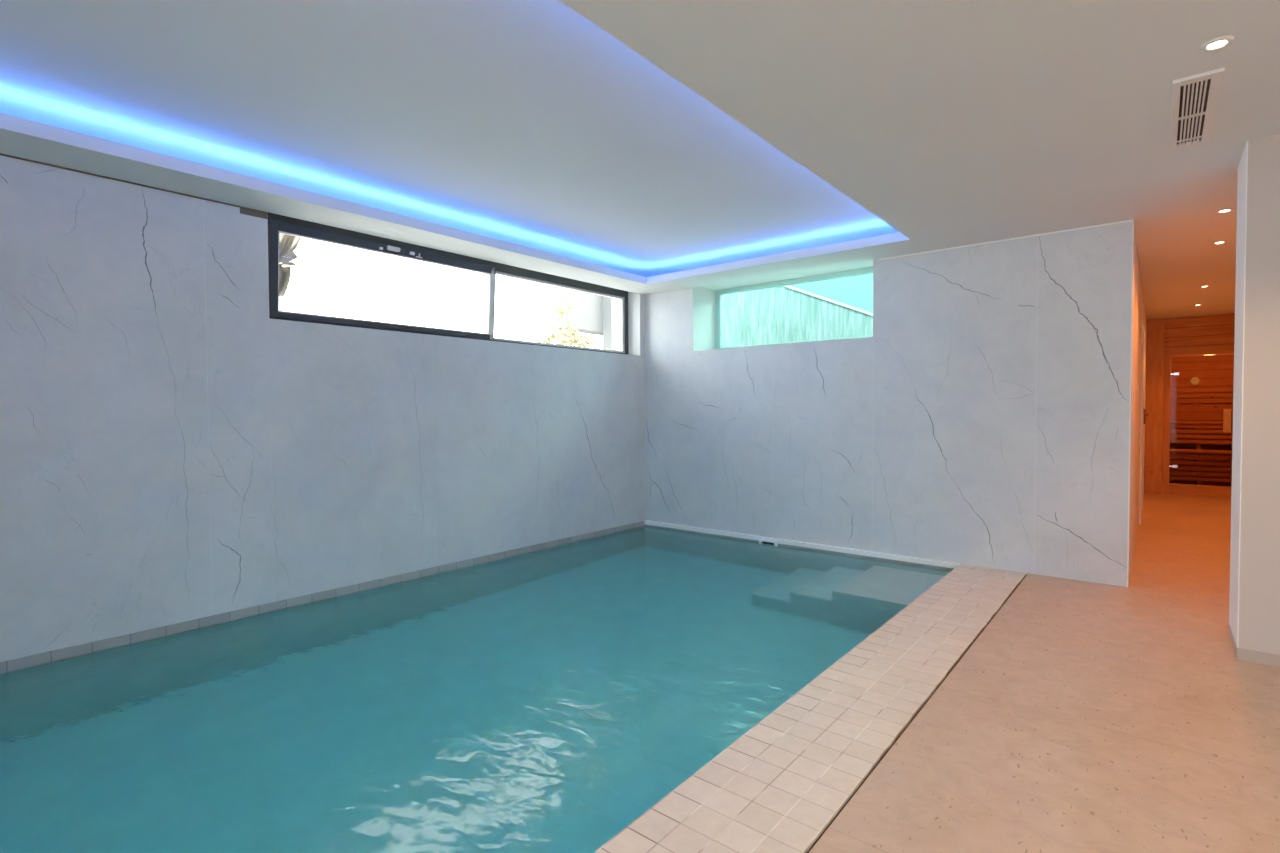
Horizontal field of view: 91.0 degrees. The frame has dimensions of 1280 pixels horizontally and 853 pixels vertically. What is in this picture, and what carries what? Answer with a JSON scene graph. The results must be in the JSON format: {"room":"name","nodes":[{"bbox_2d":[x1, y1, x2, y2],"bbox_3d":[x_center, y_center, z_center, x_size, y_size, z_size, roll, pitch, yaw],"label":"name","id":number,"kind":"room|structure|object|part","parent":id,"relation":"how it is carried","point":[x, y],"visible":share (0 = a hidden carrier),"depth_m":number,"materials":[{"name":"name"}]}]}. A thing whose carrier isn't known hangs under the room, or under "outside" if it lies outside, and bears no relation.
{"room":"spa","nodes":[
{"label":"spa","id":0,"kind":"room"},
{"bbox_2d":[279,233,301,260],"bbox_3d":[-2.751,-1.491,4.508,0.060,0.623,0.753,1,2,39],"label":"drape","id":1,"kind":"object","parent":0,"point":[287,243],"depth_m":4.67,"materials":[{"name":"beige fabric"}]},
{"bbox_2d":[0,155,645,661],"bbox_3d":[-2.589,-0.288,4.181,0.351,2.912,8.900,1,2,39],"label":"wall","id":2,"kind":"structure","parent":0,"point":[173,450],"depth_m":3.91,"materials":[{"name":"stone"}]},
{"bbox_2d":[0,153,266,218],"bbox_3d":[-3.790,-1.321,2.424,0.007,0.046,4.308,1,2,39],"label":"trim","id":3,"kind":"structure","parent":2,"relation":"attached to","point":[243,210],"depth_m":3.67,"materials":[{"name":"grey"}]},
{"bbox_2d":[267,212,627,354],"bbox_3d":[-1.320,-1.129,5.654,0.194,0.758,3.805,1,2,39],"label":"window","id":4,"kind":"structure","parent":2,"relation":"in","point":[277,224],"depth_m":5.06,"materials":[{"name":"grey metal"}]},
{"bbox_3d":[-1.900,-1.078,4.922,0.088,0.644,1.845,1,2,39],"label":"sash","id":5,"kind":"part","parent":4,"relation":"part of","materials":[{"name":"grey"}]},
{"bbox_2d":[0,0,1279,319],"bbox_3d":[2.682,-1.610,4.891,7.550,0.345,16.760,1,2,39],"label":"ceiling","id":6,"kind":"structure","parent":0,"point":[644,147],"depth_m":3.02,"materials":[{"name":"white paint"}]},
{"bbox_2d":[1170,67,1224,149],"bbox_3d":[2.438,-1.375,2.770,0.152,0.014,0.835,1,2,39],"label":"ceiling vent","id":7,"kind":"object","parent":6,"relation":"in","point":[1195,98],"visible":1,"depth_m":2.71,"materials":[{"name":"white paint"}]},
{"bbox_2d":[1200,36,1233,51],"bbox_3d":[2.058,-1.363,2.243,0.090,0.009,0.090,1,2,39],"label":"recessed light","id":8,"kind":"object","parent":6,"relation":"in","point":[1218,43],"visible":1,"depth_m":2.24,"materials":[{"name":"white paint"}]},
{"bbox_2d":[1212,241,1226,243],"bbox_3d":[4.547,-1.443,4.936,0.090,0.009,0.090,1,2,39],"label":"recessed light","id":9,"kind":"object","parent":6,"relation":"in","point":[1216,242],"visible":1,"depth_m":4.93,"materials":[{"name":"white paint"}]},
{"bbox_2d":[1216,208,1233,212],"bbox_3d":[3.847,-1.419,4.138,0.090,0.009,0.090,1,2,39],"label":"recessed light","id":10,"kind":"object","parent":6,"relation":"in","point":[1225,209],"visible":1,"depth_m":4.13,"materials":[{"name":"white paint"}]},
{"bbox_2d":[789,274,872,312],"bbox_3d":[3.421,-1.510,8.200,4.486,1.830,0.200,1,2,39],"label":"sky","id":11,"kind":"structure","parent":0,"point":[855,291],"depth_m":8.55,"materials":[{"name":"teal"}]},
{"bbox_2d":[645,219,1135,586],"bbox_3d":[1.886,-0.360,5.934,4.354,2.900,0.501,1,2,39],"label":"wall","id":12,"kind":"structure","parent":0,"point":[982,420],"depth_m":5.18,"materials":[{"name":"stone"}]},
{"bbox_2d":[715,267,872,348],"bbox_3d":[1.592,-1.153,6.439,1.902,0.707,0.060,1,2,39],"label":"window","id":13,"kind":"structure","parent":12,"relation":"in","point":[719,294],"depth_m":6.61,"materials":[{"name":"teal"}]},
{"bbox_2d":[878,219,1133,586],"bbox_3d":[2.734,-0.163,4.914,1.738,2.549,0.004,1,2,39],"label":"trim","id":14,"kind":"structure","parent":12,"relation":"attached to","point":[1133,219],"depth_m":4.38,"materials":[{"name":"white tile"}]},
{"bbox_2d":[809,483,1279,852],"bbox_3d":[2.825,1.238,4.857,7.214,0.250,16.760,1,2,39],"label":"floor","id":15,"kind":"structure","parent":0,"point":[1085,716],"depth_m":2.45,"materials":[{"name":"beige tile"}]},
{"bbox_2d":[0,520,1027,852],"bbox_3d":[-0.872,1.785,3.248,3.939,1.234,7.350,1,2,39],"label":"swimming pool","id":16,"kind":"object","parent":15,"relation":"in","point":[782,784],"visible":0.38,"depth_m":2.53,"materials":[{"name":"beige tile"}]},
{"bbox_2d":[0,526,951,852],"bbox_3d":[-0.910,1.736,3.409,3.270,1.025,6.992,1,2,39],"label":"pool water","id":17,"kind":"object","parent":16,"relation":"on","point":[546,700],"visible":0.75,"depth_m":2.82,"materials":[{"name":"teal liquid"}]},
{"bbox_2d":[1144,314,1234,496],"bbox_3d":[8.654,-0.307,9.502,1.562,2.549,1.910,1,2,39],"label":"sauna","id":18,"kind":"object","parent":15,"relation":"on","point":[1177,349],"visible":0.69,"depth_m":9.21,"materials":[{"name":"brown wood"}]},
{"bbox_3d":[7.549,-0.295,9.234,0.197,2.549,0.090,1,2,39],"label":"corner panel","id":19,"kind":"part","parent":18,"relation":"part of","materials":[{"name":"brown wood"}]},
{"bbox_3d":[8.003,-0.016,8.965,0.848,2.000,0.070,1,2,39],"label":"door frame","id":20,"kind":"part","parent":18,"relation":"part of","materials":[{"name":"brown wood"}]},
{"bbox_2d":[1188,375,1201,386],"bbox_3d":[9.062,-0.744,10.270,0.160,0.180,0.087,1,2,39],"label":"lamp","id":21,"kind":"object","parent":18,"relation":"attached to","point":[1195,380],"visible":1,"depth_m":10.26,"materials":[{"name":"brown wood"}]},
{"bbox_3d":[9.052,-0.744,10.257,0.100,0.120,0.055,1,2,39],"label":"globe","id":22,"kind":"part","parent":21,"relation":"part of"},
{"bbox_3d":[8.010,0.863,8.996,0.685,0.050,0.053,1,2,39],"label":"rail","id":23,"kind":"part","parent":18,"relation":"part of","materials":[{"name":"brown wood"}]},
{"bbox_3d":[8.184,-0.081,8.769,0.080,0.326,0.050,1,2,39],"label":"handle","id":24,"kind":"part","parent":18,"relation":"part of","materials":[{"name":"brown wood"}]},
{"bbox_2d":[1162,421,1232,486],"bbox_3d":[8.910,0.437,10.072,1.014,1.030,0.568,1,2,39],"label":"bench","id":25,"kind":"object","parent":15,"relation":"on","point":[1197,425],"visible":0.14,"depth_m":9.87,"materials":[{"name":"brown wood"}]},
{"bbox_3d":[8.907,-0.063,10.059,1.014,0.030,0.568,1,2,39],"label":"seat","id":26,"kind":"part","parent":25,"relation":"part of","materials":[{"name":"brown wood"}]},
{"bbox_2d":[1169,449,1231,484],"bbox_3d":[8.539,0.665,9.626,1.014,0.600,0.558,1,2,39],"label":"bench","id":27,"kind":"object","parent":15,"relation":"on","point":[1198,456],"visible":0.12,"depth_m":9.43,"materials":[{"name":"brown wood"}]},
{"bbox_3d":[8.537,0.380,9.619,1.014,0.030,0.558,1,2,39],"label":"seat","id":28,"kind":"part","parent":27,"relation":"part of","materials":[{"name":"brown wood"}]},
{"bbox_2d":[1130,238,1146,571],"bbox_3d":[6.144,-0.404,7.842,0.200,2.950,7.860,1,2,39],"label":"wall","id":29,"kind":"structure","parent":0,"point":[1140,319],"depth_m":5.58,"materials":[{"name":"white paint"}]},
{"bbox_2d":[1139,326,1148,524],"bbox_3d":[5.764,-0.020,7.181,0.063,2.120,1.240,1,2,39],"label":"door","id":30,"kind":"structure","parent":29,"relation":"in","point":[1143,414],"depth_m":6.73,"materials":[{"name":"white paint"}]},
{"bbox_3d":[6.029,-0.119,7.491,0.052,0.180,0.140,1,2,39],"label":"handle","id":31,"kind":"part","parent":30,"relation":"part of","materials":[{"name":"brown"}]},
{"bbox_2d":[1238,134,1279,654],"bbox_3d":[3.959,-0.109,2.574,2.194,2.550,0.460,1,2,39],"label":"wall","id":32,"kind":"structure","parent":0,"point":[1259,588],"depth_m":3.05,"materials":[{"name":"paint"}]},
{"bbox_2d":[1229,141,1247,647],"bbox_3d":[3.110,-0.152,3.271,0.005,2.492,0.462,1,2,39],"label":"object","id":33,"kind":"structure","parent":32,"relation":"attached to","point":[1242,177],"depth_m":3.23,"materials":[{"name":"white paint"}]},
{"bbox_2d":[1229,625,1279,666],"bbox_3d":[3.960,1.136,2.604,2.200,0.058,0.468,1,2,39],"label":"baseboard","id":34,"kind":"structure","parent":32,"relation":"attached to","point":[1242,654],"depth_m":3.08,"materials":[{"name":"white wood"}]},
{"bbox_3d":[4.221,-0.514,9.190,4.486,0.220,7.500,1,2,39],"label":"ground","id":35,"kind":"structure","parent":0,"visible":0},
{"bbox_2d":[723,286,872,347],"bbox_3d":[2.276,-1.275,7.433,3.600,1.410,0.290,1,2,39],"label":"wall","id":36,"kind":"structure","parent":35,"relation":"on","point":[784,314],"depth_m":7.67,"materials":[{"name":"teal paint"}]},
{"label":"outside","id":37,"kind":"structure","parent":0,"visible":0},
{"bbox_2d":[279,233,301,296],"bbox_3d":[-2.750,-1.377,4.510,0.076,0.850,0.753,1,2,39],"label":"curtain","id":38,"kind":"object","parent":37,"point":[288,244],"visible":0.14,"depth_m":4.66,"materials":[{"name":"beige fabric"}]},
{"bbox_2d":[279,265,290,296],"bbox_3d":[-2.729,-1.071,4.542,0.060,0.235,0.376,1,2,39],"label":"drape","id":39,"kind":"object","parent":38,"relation":"hanging from","point":[284,272],"depth_m":4.66,"materials":[{"name":"beige fabric"}]},
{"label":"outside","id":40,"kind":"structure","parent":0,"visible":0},
{"bbox_3d":[-11.654,-0.696,16.762,29.650,0.250,50.000,1,2,39],"label":"ground","id":41,"kind":"structure","parent":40,"visible":0},
{"bbox_2d":[538,299,608,349],"bbox_3d":[-1.193,-1.599,12.364,0.756,1.696,1.911,1,2,39],"label":"shrub","id":42,"kind":"object","parent":41,"relation":"on","point":[561,338],"visible":0.34,"depth_m":11.98,"materials":[{"name":"yellow plant"}]},
{"bbox_2d":[552,286,616,350],"bbox_3d":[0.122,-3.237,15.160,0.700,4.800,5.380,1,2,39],"label":"house","id":43,"kind":"structure","parent":41,"relation":"on","point":[595,314],"depth_m":13.54,"materials":[{"name":"white paint"}]}
]}

